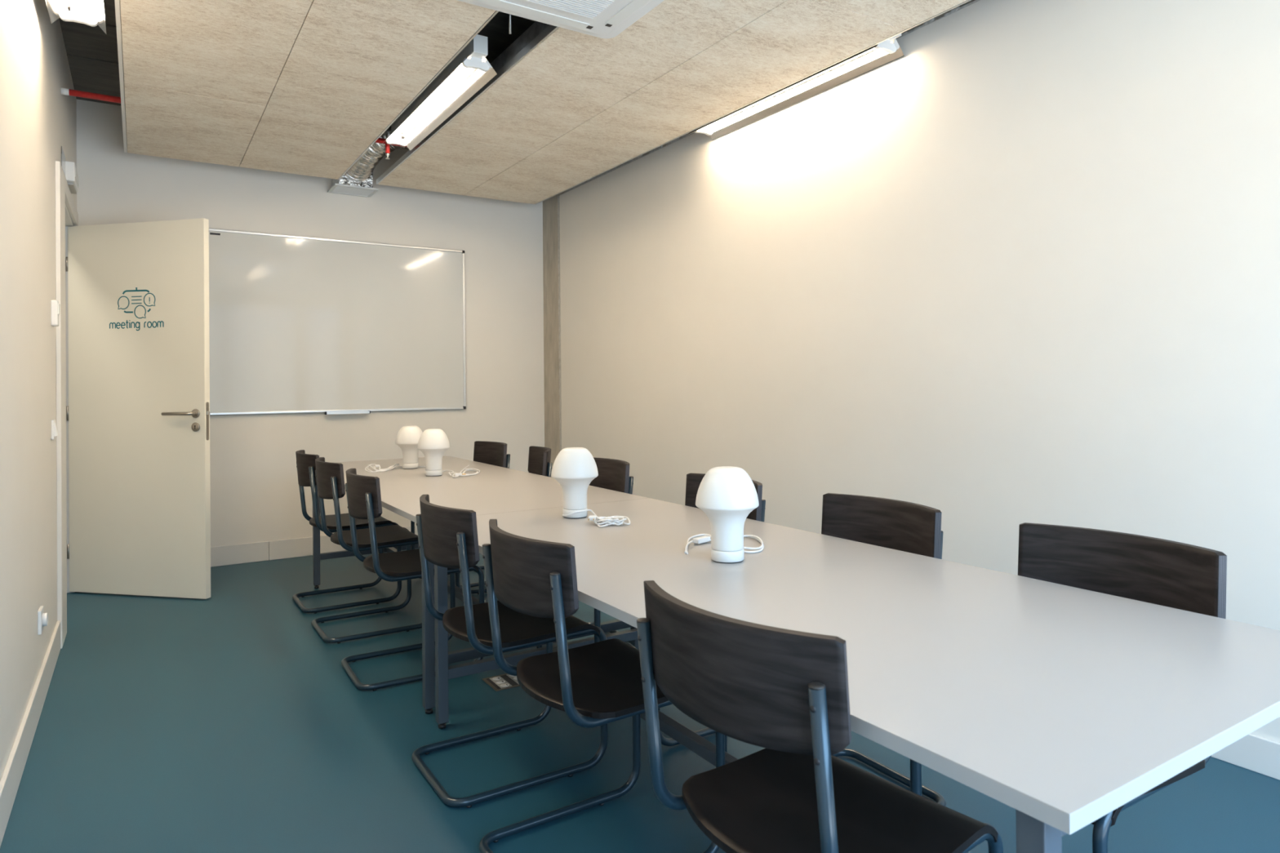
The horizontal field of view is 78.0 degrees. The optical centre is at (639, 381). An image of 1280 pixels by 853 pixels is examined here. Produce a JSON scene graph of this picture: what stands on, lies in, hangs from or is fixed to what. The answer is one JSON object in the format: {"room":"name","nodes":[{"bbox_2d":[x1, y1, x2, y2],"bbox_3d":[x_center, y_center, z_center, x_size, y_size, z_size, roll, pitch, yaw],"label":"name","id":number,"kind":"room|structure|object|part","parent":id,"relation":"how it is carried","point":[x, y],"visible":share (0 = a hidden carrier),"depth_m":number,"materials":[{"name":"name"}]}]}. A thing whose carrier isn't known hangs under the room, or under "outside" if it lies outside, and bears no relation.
{"room":"meeting room","nodes":[
{"label":"meeting room","id":0,"kind":"room"},
{"bbox_2d":[0,0,76,781],"bbox_3d":[-1.759,-0.310,2.021,0.120,3.190,7.490,0,0,-32],"label":"wall","id":1,"kind":"structure","parent":0,"point":[37,120],"depth_m":2.86,"materials":[{"name":"paint"}]},
{"bbox_2d":[0,620,60,847],"bbox_3d":[-1.257,1.206,1.367,0.014,0.140,5.880,0,0,-32],"label":"baseboard","id":2,"kind":"structure","parent":1,"relation":"attached to","point":[13,771],"depth_m":2.68,"materials":[{"name":"white wood"}]},
{"bbox_2d":[37,605,48,635],"bbox_3d":[-2.389,0.956,3.163,0.028,0.094,0.094,0,0,-32],"label":"wall socket","id":3,"kind":"object","parent":1,"relation":"attached to","point":[42,618],"visible":1,"depth_m":3.14,"materials":[{"name":"white plastic"}]},
{"bbox_3d":[-2.396,0.956,3.158,0.012,0.094,0.094,0,0,-32],"label":"socket plate","id":4,"kind":"part","parent":3,"relation":"part of","materials":[{"name":"white plastic"}]},
{"bbox_2d":[50,300,59,326],"bbox_3d":[-2.717,-0.315,3.672,0.030,0.118,0.075,0,0,-32],"label":"wall thermostat","id":5,"kind":"object","parent":1,"relation":"attached to","point":[55,305],"visible":1,"depth_m":3.64,"materials":[{"name":"white plastic"}]},
{"bbox_2d":[51,419,58,439],"bbox_3d":[-2.719,0.224,3.673,0.024,0.090,0.090,0,0,-32],"label":"light switch","id":6,"kind":"object","parent":1,"relation":"attached to","point":[55,432],"visible":1,"depth_m":3.65,"materials":[{"name":"white plastic"}]},
{"bbox_2d":[51,419,55,439],"bbox_3d":[-2.725,0.224,3.669,0.010,0.090,0.090,0,0,-32],"label":"switch plate","id":7,"kind":"object","parent":6,"relation":"attached to","point":[53,422],"depth_m":3.63,"materials":[{"name":"white plastic"}]},
{"bbox_2d":[55,160,78,648],"bbox_3d":[-3.271,0.121,4.408,0.160,2.385,1.390,0,0,-32],"label":"door frame","id":8,"kind":"structure","parent":1,"relation":"attached to","point":[63,193],"depth_m":3.93,"materials":[{"name":"white wood"}]},
{"bbox_2d":[61,146,78,194],"bbox_3d":[-3.149,-1.148,4.364,0.050,0.155,0.540,0,0,-32],"label":"emergency light","id":9,"kind":"object","parent":1,"relation":"attached to","point":[69,169],"visible":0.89,"depth_m":4.34,"materials":[{"name":"white plastic"}]},
{"bbox_3d":[-3.084,-1.149,4.226,0.003,0.155,0.238,0,0,-32],"label":"acrylic plate","id":10,"kind":"part","parent":9,"relation":"part of","materials":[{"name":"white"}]},
{"bbox_3d":[-3.214,-1.153,4.465,0.048,0.108,0.300,0,0,-32],"label":"casing","id":11,"kind":"part","parent":9,"relation":"part of","materials":[{"name":"white plastic"}]},
{"bbox_2d":[66,217,210,599],"bbox_3d":[-3.075,0.167,4.839,1.005,2.275,0.171,-1,0,12],"label":"door","id":12,"kind":"structure","parent":1,"relation":"in","point":[138,409],"depth_m":4.81,"materials":[{"name":"white paint"}]},
{"bbox_3d":[-2.749,0.194,4.712,0.196,0.021,0.058,-1,0,12],"label":"lever","id":13,"kind":"part","parent":12,"relation":"part of","materials":[{"name":"silver metal"}]},
{"bbox_3d":[-2.658,0.193,4.724,0.054,0.054,0.010,-1,0,12],"label":"handle","id":14,"kind":"part","parent":12,"relation":"part of","materials":[{"name":"silver metal"}]},
{"bbox_3d":[-2.593,0.240,4.736,0.002,0.230,0.022,-1,0,12],"label":"lock plate","id":15,"kind":"part","parent":12,"relation":"part of","materials":[{"name":"silver metal"}]},
{"bbox_2d":[60,87,407,159],"bbox_3d":[-2.237,-1.493,4.698,1.950,0.128,0.036,0,0,-32],"label":"pipe","id":16,"kind":"object","parent":1,"relation":"attached to","point":[66,91],"visible":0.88,"depth_m":4.26,"materials":[{"name":"metal"}]},
{"bbox_2d":[58,0,535,149],"bbox_3d":[-0.722,-2.006,2.699,4.972,0.208,7.890,0,0,-32],"label":"ceiling","id":17,"kind":"structure","parent":0,"point":[92,55],"depth_m":4.45,"materials":[{"name":"concrete"}]},
{"bbox_2d":[45,0,106,34],"bbox_3d":[-1.970,-1.696,2.706,0.192,0.405,1.495,0,0,-32],"label":"tube light","id":18,"kind":"object","parent":17,"relation":"hanging from","point":[56,9],"visible":1,"depth_m":3.26,"materials":[{"name":"white metal"}]},
{"bbox_2d":[124,83,265,166],"bbox_3d":[-2.667,-1.494,4.689,0.643,0.028,1.362,0,0,-32],"label":"ceiling panel","id":19,"kind":"object","parent":17,"relation":"hanging from","point":[160,122],"visible":0.78,"depth_m":4.58,"materials":[{"name":"brown wood"}]},
{"bbox_2d":[120,0,312,106],"bbox_3d":[-1.651,-1.514,3.086,0.643,0.028,2.427,0,0,-32],"label":"ceiling panel","id":20,"kind":"object","parent":17,"relation":"hanging from","point":[237,51],"visible":1,"depth_m":3.50,"materials":[{"name":"brown wood"}]},
{"bbox_2d":[239,106,386,179],"bbox_3d":[-2.121,-1.497,5.035,0.645,0.028,1.362,0,0,-32],"label":"ceiling panel","id":21,"kind":"object","parent":17,"relation":"hanging from","point":[282,140],"visible":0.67,"depth_m":4.93,"materials":[{"name":"brown wood"}]},
{"bbox_2d":[266,0,495,126],"bbox_3d":[-1.105,-1.516,3.433,0.645,0.028,2.427,0,0,-32],"label":"ceiling panel","id":22,"kind":"object","parent":17,"relation":"hanging from","point":[365,61],"visible":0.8,"depth_m":3.62,"materials":[{"name":"brown wood"}]},
{"bbox_2d":[385,34,497,151],"bbox_3d":[-1.161,-1.692,4.403,0.192,0.405,1.495,0,0,-32],"label":"tube light","id":23,"kind":"object","parent":17,"relation":"hanging from","point":[470,70],"visible":0.91,"depth_m":4.25,"materials":[{"name":"white metal"}]},
{"bbox_2d":[377,134,535,195],"bbox_3d":[-1.325,-1.501,5.540,0.667,0.028,1.362,0,0,-32],"label":"ceiling panel","id":24,"kind":"object","parent":17,"relation":"hanging from","point":[443,164],"visible":0.84,"depth_m":5.44,"materials":[{"name":"brown wood"}]},
{"bbox_2d":[508,13,511,34],"bbox_3d":[-0.586,-1.735,3.557,0.010,0.342,0.010,0,0,-32],"label":"rod","id":25,"kind":"object","parent":17,"relation":"hanging from","point":[509,15],"visible":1,"depth_m":3.55,"materials":[{"name":"metal"}]},
{"bbox_2d":[463,151,617,204],"bbox_3d":[-0.779,-1.504,5.886,0.619,0.028,1.362,0,0,-32],"label":"ceiling panel","id":26,"kind":"object","parent":17,"relation":"hanging from","point":[539,176],"visible":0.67,"depth_m":5.79,"materials":[{"name":"brown wood"}]},
{"bbox_2d":[457,0,664,38],"bbox_3d":[-0.276,-1.619,2.793,0.950,0.321,0.950,0,0,-32],"label":"air conditioner","id":27,"kind":"object","parent":17,"relation":"hanging from","point":[603,19],"visible":1,"depth_m":3.14,"materials":[{"name":"white plastic"}]},
{"bbox_2d":[524,0,615,18],"bbox_3d":[-0.274,-1.464,2.792,0.570,0.011,0.570,0,0,-32],"label":"grille","id":28,"kind":"object","parent":27,"relation":"attached to","point":[591,9],"depth_m":3.07,"materials":[{"name":"white plastic"}]},
{"bbox_2d":[435,0,786,151],"bbox_3d":[-0.308,-1.520,3.938,0.667,0.028,2.427,0,0,-32],"label":"ceiling panel","id":29,"kind":"object","parent":17,"relation":"hanging from","point":[570,77],"visible":1,"depth_m":3.84,"materials":[{"name":"brown wood"}]},
{"bbox_2d":[537,0,904,164],"bbox_3d":[0.237,-1.523,4.284,0.619,0.028,2.427,0,0,-32],"label":"ceiling panel","id":30,"kind":"object","parent":17,"relation":"hanging from","point":[793,40],"visible":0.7,"depth_m":3.92,"materials":[{"name":"brown wood"}]},
{"bbox_2d":[688,33,904,139],"bbox_3d":[0.769,-1.711,4.236,0.192,0.405,1.495,0,0,-32],"label":"tube light","id":31,"kind":"object","parent":17,"relation":"hanging from","point":[888,51],"visible":0.43,"depth_m":4.13,"materials":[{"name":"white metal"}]},
{"bbox_2d":[823,0,966,29],"bbox_3d":[1.787,-1.553,1.839,0.619,0.028,3.357,0,0,-32],"label":"ceiling panel","id":32,"kind":"object","parent":17,"relation":"hanging from","point":[904,14],"visible":1,"depth_m":3.23,"materials":[{"name":"brown wood"}]},
{"bbox_2d":[535,0,970,204],"bbox_3d":[1.038,-1.536,3.611,0.010,0.030,7.155,0,0,-32],"label":"ceiling panel edge","id":33,"kind":"object","parent":32,"relation":"attached to","point":[966,1],"visible":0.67,"depth_m":4.04,"materials":[{"name":"silver metal"}]},
{"bbox_2d":[76,98,544,559],"bbox_3d":[-2.766,-0.276,5.935,4.972,3.190,0.200,0,0,-32],"label":"wall","id":34,"kind":"structure","parent":0,"point":[255,496],"depth_m":6.07,"materials":[{"name":"paint"}]},
{"bbox_2d":[210,525,417,567],"bbox_3d":[-2.272,1.246,6.103,3.372,0.140,0.014,0,0,-32],"label":"baseboard","id":35,"kind":"structure","parent":34,"relation":"attached to","point":[233,554],"depth_m":5.80,"materials":[{"name":"white"}]},
{"bbox_2d":[208,228,466,415],"bbox_3d":[-2.260,-0.419,6.089,1.910,1.344,0.067,0,0,-32],"label":"whiteboard","id":36,"kind":"object","parent":34,"relation":"attached to","point":[298,324],"visible":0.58,"depth_m":6.04,"materials":[{"name":"ceramic"}]},
{"bbox_2d":[326,411,369,414],"bbox_3d":[-2.249,0.242,6.078,0.320,0.018,0.049,0,0,-32],"label":"tray","id":37,"kind":"object","parent":36,"relation":"on","point":[327,412],"depth_m":6.05,"materials":[{"name":"silver metal"}]},
{"bbox_2d":[327,118,407,197],"bbox_3d":[-1.726,-1.632,5.688,1.515,0.356,0.700,-1,0,22],"label":"air vent","id":38,"kind":"object","parent":34,"relation":"in","point":[357,180],"visible":0.24,"depth_m":5.85,"materials":[{"name":"silver metal"}]},
{"bbox_3d":[-2.188,-1.454,6.025,0.316,0.012,0.270,0,0,-32],"label":"grille frame","id":39,"kind":"part","parent":38,"relation":"part of","materials":[{"name":"white metal"}]},
{"bbox_2d":[0,548,1279,852],"bbox_3d":[-0.692,1.339,2.677,4.972,0.120,7.890,0,0,-32],"label":"floor","id":40,"kind":"structure","parent":0,"point":[224,722],"depth_m":2.69,"materials":[{"name":"rubber"}]},
{"bbox_2d":[292,449,401,613],"bbox_3d":[-1.757,0.858,4.713,0.545,0.888,0.472,0,0,-32],"label":"chair","id":41,"kind":"object","parent":40,"relation":"on","point":[305,463],"visible":0.77,"depth_m":4.56,"materials":[{"name":"brown wood"}]},
{"bbox_3d":[-1.948,0.509,4.597,0.093,0.188,0.470,0,0,-32],"label":"backrest","id":42,"kind":"part","parent":41,"relation":"part of","materials":[{"name":"brown wood"}]},
{"bbox_3d":[-1.734,0.849,4.728,0.448,0.060,0.472,0,0,-32],"label":"seat","id":43,"kind":"part","parent":41,"relation":"part of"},
{"bbox_2d":[311,457,422,644],"bbox_3d":[-1.426,0.852,4.189,0.545,0.888,0.472,0,0,-32],"label":"chair","id":44,"kind":"object","parent":40,"relation":"on","point":[330,479],"visible":0.8,"depth_m":4.05,"materials":[{"name":"brown wood"}]},
{"bbox_3d":[-1.617,0.503,4.072,0.093,0.188,0.470,0,0,-32],"label":"backrest","id":45,"kind":"part","parent":44,"relation":"part of","materials":[{"name":"brown wood"}]},
{"bbox_3d":[-1.404,0.843,4.203,0.448,0.060,0.472,0,0,-32],"label":"seat","id":46,"kind":"part","parent":44,"relation":"part of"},
{"bbox_2d":[341,468,484,691],"bbox_3d":[-1.038,0.844,3.572,0.545,0.888,0.472,0,0,-31],"label":"chair","id":47,"kind":"object","parent":40,"relation":"on","point":[363,495],"visible":0.75,"depth_m":3.40,"materials":[{"name":"brown wood"}]},
{"bbox_3d":[-1.231,0.495,3.459,0.093,0.188,0.470,0,0,-31],"label":"backrest","id":48,"kind":"part","parent":47,"relation":"part of","materials":[{"name":"brown wood"}]},
{"bbox_3d":[-1.015,0.835,3.586,0.448,0.060,0.472,0,0,-31],"label":"seat","id":49,"kind":"part","parent":47,"relation":"part of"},
{"bbox_2d":[410,440,510,587],"bbox_3d":[-1.152,0.855,5.143,0.545,0.888,0.472,0,0,-36],"label":"chair","id":50,"kind":"object","parent":40,"relation":"on","point":[493,453],"visible":0.34,"depth_m":5.32,"materials":[{"name":"brown wood"}]},
{"bbox_3d":[-0.976,0.504,5.277,0.093,0.188,0.470,0,0,-36],"label":"backrest","id":51,"kind":"part","parent":50,"relation":"part of","materials":[{"name":"brown wood"}]},
{"bbox_2d":[312,456,647,714],"bbox_3d":[-1.106,0.916,4.394,1.016,0.756,2.700,0,0,-32],"label":"meeting table","id":52,"kind":"object","parent":40,"relation":"on","point":[495,489],"visible":0.45,"depth_m":3.77,"materials":[{"name":"grey laminate"}]},
{"bbox_3d":[-2.043,0.930,4.986,0.038,0.710,0.038,0,0,-32],"label":"leg","id":53,"kind":"part","parent":52,"relation":"part of","materials":[{"name":"grey paint"}]},
{"bbox_2d":[364,425,425,472],"bbox_3d":[-1.494,0.412,4.894,0.417,0.266,0.214,0,0,-32],"label":"table lamp","id":54,"kind":"object","parent":52,"relation":"on","point":[407,437],"visible":0.92,"depth_m":4.88,"materials":[{"name":"white glass"}]},
{"bbox_3d":[-1.597,0.526,4.857,0.128,0.039,0.287,-1,0,12],"label":"cord","id":55,"kind":"part","parent":54,"relation":"part of","materials":[{"name":"white plastic"}]},
{"bbox_3d":[-1.567,0.532,4.844,0.173,0.025,0.260,-1,-1,44],"label":"cord","id":56,"kind":"part","parent":54,"relation":"part of","materials":[{"name":"white plastic"}]},
{"bbox_3d":[-1.435,0.394,4.936,0.180,0.231,0.180,0,0,-32],"label":"lamp shade","id":57,"kind":"part","parent":54,"relation":"part of","materials":[{"name":"white glass"}]},
{"bbox_3d":[-0.820,0.906,3.058,0.038,0.710,0.038,0,0,-32],"label":"leg","id":58,"kind":"part","parent":52,"relation":"part of","materials":[{"name":"grey paint"}]},
{"bbox_2d":[417,428,479,477],"bbox_3d":[-1.046,0.406,4.568,0.327,0.266,0.427,-1,0,37],"label":"table lamp","id":59,"kind":"object","parent":52,"relation":"on","point":[433,442],"visible":1,"depth_m":4.47,"materials":[{"name":"white glass"}]},
{"bbox_3d":[-1.179,0.389,4.513,0.180,0.231,0.180,0,0,-32],"label":"lamp shade","id":60,"kind":"part","parent":59,"relation":"part of","materials":[{"name":"white glass"}]},
{"bbox_3d":[-1.081,0.525,4.489,0.075,0.021,0.271,0,0,-32],"label":"cord","id":61,"kind":"part","parent":59,"relation":"part of","materials":[{"name":"white plastic"}]},
{"bbox_3d":[-0.998,0.524,4.625,0.096,0.028,0.424,0,0,-6],"label":"cord","id":62,"kind":"part","parent":59,"relation":"part of","materials":[{"name":"white plastic"}]},
{"bbox_3d":[-0.979,0.528,4.594,0.094,0.017,0.274,0,0,-8],"label":"cord","id":63,"kind":"part","parent":59,"relation":"part of","materials":[{"name":"white plastic"}]},
{"bbox_3d":[-0.020,0.902,3.566,0.038,0.710,0.038,0,0,-32],"label":"leg","id":64,"kind":"part","parent":52,"relation":"part of","materials":[{"name":"grey paint"}]},
{"bbox_2d":[482,673,519,691],"bbox_3d":[-0.509,1.279,3.409,0.300,0.006,0.160,0,0,-32],"label":"box","id":65,"kind":"object","parent":40,"relation":"on","point":[503,682],"visible":0.41,"depth_m":3.36,"materials":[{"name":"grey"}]},
{"bbox_2d":[492,676,501,679],"bbox_3d":[-0.616,1.278,3.395,0.037,0.001,0.037,0,0,-32],"label":"socket","id":66,"kind":"object","parent":65,"relation":"attached to","point":[493,677],"depth_m":3.40,"materials":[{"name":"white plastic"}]},
{"bbox_2d":[496,680,505,683],"bbox_3d":[-0.592,1.278,3.357,0.037,0.001,0.037,0,0,-32],"label":"socket","id":67,"kind":"object","parent":65,"relation":"attached to","point":[497,681],"depth_m":3.36,"materials":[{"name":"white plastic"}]},
{"bbox_2d":[500,683,509,687],"bbox_3d":[-0.568,1.278,3.319,0.037,0.001,0.037,0,0,-32],"label":"socket","id":68,"kind":"object","parent":65,"relation":"attached to","point":[502,685],"depth_m":3.32,"materials":[{"name":"white plastic"}]},
{"bbox_2d":[455,445,551,604],"bbox_3d":[-0.793,0.849,4.655,0.545,0.888,0.472,0,0,-18],"label":"chair","id":69,"kind":"object","parent":40,"relation":"on","point":[540,457],"visible":0.3,"depth_m":4.81,"materials":[{"name":"brown wood"}]},
{"bbox_3d":[-0.585,0.497,4.728,0.093,0.188,0.470,0,0,-18],"label":"backrest","id":70,"kind":"part","parent":69,"relation":"part of","materials":[{"name":"brown wood"}]},
{"bbox_2d":[411,494,608,808],"bbox_3d":[-0.451,0.833,2.655,0.545,0.888,0.472,0,0,-32],"label":"chair","id":71,"kind":"object","parent":40,"relation":"on","point":[447,537],"visible":0.86,"depth_m":2.51,"materials":[{"name":"brown wood"}]},
{"bbox_3d":[-0.642,0.484,2.538,0.093,0.188,0.470,0,0,-32],"label":"backrest","id":72,"kind":"part","parent":71,"relation":"part of","materials":[{"name":"brown wood"}]},
{"bbox_3d":[-0.428,0.824,2.669,0.448,0.060,0.472,0,0,-32],"label":"seat","id":73,"kind":"part","parent":71,"relation":"part of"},
{"bbox_2d":[536,457,633,648],"bbox_3d":[-0.341,0.839,3.829,0.545,0.888,0.472,0,0,-32],"label":"chair","id":74,"kind":"object","parent":40,"relation":"on","point":[613,474],"visible":0.2,"depth_m":3.96,"materials":[{"name":"brown wood"}]},
{"bbox_3d":[-0.156,0.488,3.951,0.093,0.188,0.470,0,0,-32],"label":"backrest","id":75,"kind":"part","parent":74,"relation":"part of","materials":[{"name":"brown wood"}]},
{"bbox_2d":[479,519,724,852],"bbox_3d":[-0.118,0.827,2.132,0.545,0.888,0.472,0,0,-33],"label":"chair","id":76,"kind":"object","parent":40,"relation":"on","point":[600,683],"visible":0.84,"depth_m":2.02,"materials":[{"name":"brown wood"}]},
{"bbox_3d":[-0.306,0.477,2.012,0.093,0.188,0.470,0,0,-33],"label":"backrest","id":77,"kind":"part","parent":76,"relation":"part of","materials":[{"name":"brown wood"}]},
{"bbox_3d":[-0.095,0.818,2.147,0.448,0.060,0.472,0,0,-33],"label":"seat","id":78,"kind":"part","parent":76,"relation":"part of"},
{"bbox_2d":[594,472,765,746],"bbox_3d":[0.163,0.830,3.026,0.545,0.888,0.472,0,0,-32],"label":"chair","id":79,"kind":"object","parent":40,"relation":"on","point":[693,480],"visible":0.12,"depth_m":3.02,"materials":[{"name":"brown wood"}]},
{"bbox_3d":[0.348,0.479,3.148,0.093,0.188,0.470,0,0,-32],"label":"backrest","id":80,"kind":"part","parent":79,"relation":"part of","materials":[{"name":"brown wood"}]},
{"bbox_2d":[636,580,1003,852],"bbox_3d":[0.314,0.818,1.438,0.545,0.888,0.472,0,0,-37],"label":"chair","id":81,"kind":"object","parent":40,"relation":"on","point":[784,692],"visible":1,"depth_m":1.34,"materials":[{"name":"brown wood"}]},
{"bbox_3d":[0.134,0.469,1.306,0.093,0.188,0.470,0,0,-37],"label":"backrest","id":82,"kind":"part","parent":81,"relation":"part of","materials":[{"name":"brown wood"}]},
{"bbox_3d":[0.336,0.809,1.455,0.448,0.060,0.472,0,0,-37],"label":"seat","id":83,"kind":"part","parent":81,"relation":"part of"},
{"bbox_2d":[724,493,946,806],"bbox_3d":[0.580,0.822,2.373,0.545,0.888,0.472,0,0,-31],"label":"chair","id":84,"kind":"object","parent":40,"relation":"on","point":[894,524],"visible":0.28,"depth_m":2.51,"materials":[{"name":"brown wood"}]},
{"bbox_3d":[0.767,0.471,2.491,0.093,0.188,0.470,0,0,-31],"label":"backrest","id":85,"kind":"part","parent":84,"relation":"part of","materials":[{"name":"brown wood"}]},
{"bbox_2d":[434,497,1279,852],"bbox_3d":[0.274,0.889,2.217,1.016,0.756,2.449,0,0,-32],"label":"meeting table","id":86,"kind":"object","parent":40,"relation":"on","point":[1061,705],"visible":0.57,"depth_m":1.50,"materials":[{"name":"grey laminate"}]},
{"bbox_3d":[-0.735,0.904,2.924,0.038,0.710,0.038,0,0,-32],"label":"leg","id":87,"kind":"part","parent":86,"relation":"part of","materials":[{"name":"grey paint"}]},
{"bbox_2d":[551,447,630,527],"bbox_3d":[-0.183,0.388,2.963,0.188,0.266,0.380,0,0,-40],"label":"table lamp","id":88,"kind":"object","parent":86,"relation":"on","point":[574,468],"visible":1,"depth_m":2.98,"materials":[{"name":"white plastic"},{"name":"white glass"}]},
{"bbox_3d":[-0.251,0.371,3.037,0.180,0.231,0.180,0,0,-32],"label":"lamp shade","id":89,"kind":"part","parent":88,"relation":"part of","materials":[{"name":"white glass"}]},
{"bbox_3d":[-0.180,0.504,2.931,0.116,0.030,0.305,0,0,-32],"label":"cord","id":90,"kind":"part","parent":88,"relation":"part of","materials":[{"name":"white plastic"}]},
{"bbox_3d":[-0.111,0.504,2.860,0.126,0.024,0.086,-1,0,1],"label":"cord","id":91,"kind":"part","parent":88,"relation":"part of","materials":[{"name":"white plastic"}]},
{"bbox_3d":[-0.067,0.511,2.916,0.066,0.014,0.157,0,0,-32],"label":"cord","id":92,"kind":"part","parent":88,"relation":"part of","materials":[{"name":"white plastic"}]},
{"bbox_2d":[684,466,764,563],"bbox_3d":[0.251,0.380,2.395,0.244,0.266,0.448,-1,0,10],"label":"table lamp","id":93,"kind":"object","parent":86,"relation":"on","point":[726,495],"visible":1,"depth_m":2.21,"materials":[{"name":"white glass"}]},
{"bbox_3d":[0.150,0.506,2.423,0.017,0.014,0.158,-1,0,15],"label":"cord","id":94,"kind":"part","parent":93,"relation":"part of","materials":[{"name":"white plastic"}]},
{"bbox_3d":[0.193,0.506,2.465,0.099,0.015,0.329,-1,0,4],"label":"cord","id":95,"kind":"part","parent":93,"relation":"part of","materials":[{"name":"white plastic"}]},
{"bbox_2d":[693,535,710,543],"bbox_3d":[0.196,0.502,2.502,0.026,0.016,0.064,-1,0,43],"label":"switch","id":96,"kind":"object","parent":93,"relation":"attached to","point":[700,540],"depth_m":2.49,"materials":[{"name":"white plastic"}]},
{"bbox_3d":[0.333,0.504,2.470,0.169,0.017,0.219,0,0,-32],"label":"cord","id":97,"kind":"part","parent":93,"relation":"part of","materials":[{"name":"white plastic"}]},
{"bbox_3d":[0.498,0.881,0.979,0.038,0.710,0.038,0,0,-32],"label":"leg","id":98,"kind":"part","parent":86,"relation":"part of","materials":[{"name":"grey paint"}]},
{"bbox_2d":[910,522,1226,852],"bbox_3d":[0.959,0.814,1.772,0.545,0.888,0.472,0,0,-32],"label":"chair","id":99,"kind":"object","parent":40,"relation":"on","point":[1171,574],"visible":0.35,"depth_m":1.87,"materials":[{"name":"brown wood"}]},
{"bbox_3d":[0.959,0.846,1.771,0.545,0.817,0.435,0,0,-32],"label":"frame","id":100,"kind":"part","parent":99,"relation":"part of","materials":[{"name":"grey metal"}]},
{"bbox_3d":[1.143,0.463,1.893,0.093,0.188,0.470,0,0,-32],"label":"backrest","id":101,"kind":"part","parent":99,"relation":"part of","materials":[{"name":"brown wood"}]},
{"bbox_3d":[0.936,0.806,1.757,0.448,0.060,0.472,0,0,-32],"label":"seat","id":102,"kind":"part","parent":99,"relation":"part of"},
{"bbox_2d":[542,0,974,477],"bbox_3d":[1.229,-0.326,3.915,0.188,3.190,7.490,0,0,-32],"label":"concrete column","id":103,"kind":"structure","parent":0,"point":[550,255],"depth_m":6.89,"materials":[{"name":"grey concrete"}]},
{"bbox_2d":[559,0,1279,742],"bbox_3d":[1.288,-0.175,3.738,0.120,2.885,7.130,0,0,-32],"label":"wall","id":104,"kind":"structure","parent":0,"point":[1015,267],"depth_m":3.36,"materials":[{"name":"paint"}]},
{"bbox_2d":[557,195,561,451],"bbox_3d":[-0.675,-0.138,6.745,0.016,2.885,0.052,0,0,-32],"label":"plaster edge","id":105,"kind":"structure","parent":104,"relation":"attached to","point":[558,202],"depth_m":6.74,"materials":[{"name":"beige paint"}]},
{"bbox_2d":[559,0,979,195],"bbox_3d":[1.232,-1.630,3.720,0.020,0.026,7.130,0,0,-32],"label":"plaster edge","id":106,"kind":"structure","parent":104,"relation":"attached to","point":[957,8],"depth_m":5.24,"materials":[{"name":"beige paint"}]},
{"bbox_2d":[1211,733,1279,780],"bbox_3d":[1.244,1.210,3.693,0.014,0.115,7.130,0,0,-32],"label":"baseboard","id":107,"kind":"structure","parent":104,"relation":"attached to","point":[1253,753],"depth_m":2.53,"materials":[{"name":"white"}]},
{"bbox_3d":[-0.101,-1.543,0.642,0.643,0.028,3.357,0,0,-32],"label":"ceiling panel","id":108,"kind":"object","parent":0,"visible":0},
{"bbox_2d":[114,0,127,152],"bbox_3d":[-1.397,-1.523,2.067,0.016,0.030,7.155,0,0,-32],"label":"ceiling panel edge","id":109,"kind":"object","parent":108,"relation":"attached to","point":[117,13],"visible":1,"depth_m":3.75,"materials":[{"name":"white wood"}]},
{"bbox_3d":[1.242,-1.550,1.493,0.667,0.028,3.357,0,0,-32],"label":"ceiling panel","id":110,"kind":"object","parent":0,"visible":0},
{"bbox_2d":[376,24,559,184],"bbox_3d":[-0.062,-1.533,2.913,0.010,0.036,7.155,0,0,-32],"label":"ceiling panel edge","id":111,"kind":"object","parent":110,"relation":"attached to","point":[550,28],"visible":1,"depth_m":4.08,"materials":[{"name":"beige wood"}]},
{"bbox_2d":[490,21,549,71],"bbox_3d":[0.233,-1.595,2.476,0.018,0.090,6.100,0,0,-32],"label":"channel","id":112,"kind":"object","parent":110,"relation":"on","point":[535,28],"visible":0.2,"depth_m":3.73,"materials":[{"name":"black metal"}]},
{"bbox_3d":[0.445,-1.546,0.988,0.645,0.028,3.357,0,0,-32],"label":"ceiling panel","id":113,"kind":"object","parent":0,"visible":0},
{"bbox_2d":[337,10,498,179],"bbox_3d":[-0.293,-1.532,2.767,0.010,0.036,7.155,0,0,-32],"label":"ceiling panel edge","id":114,"kind":"object","parent":113,"relation":"attached to","point":[495,12],"visible":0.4,"depth_m":3.97,"materials":[{"name":"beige wood"}]}
]}

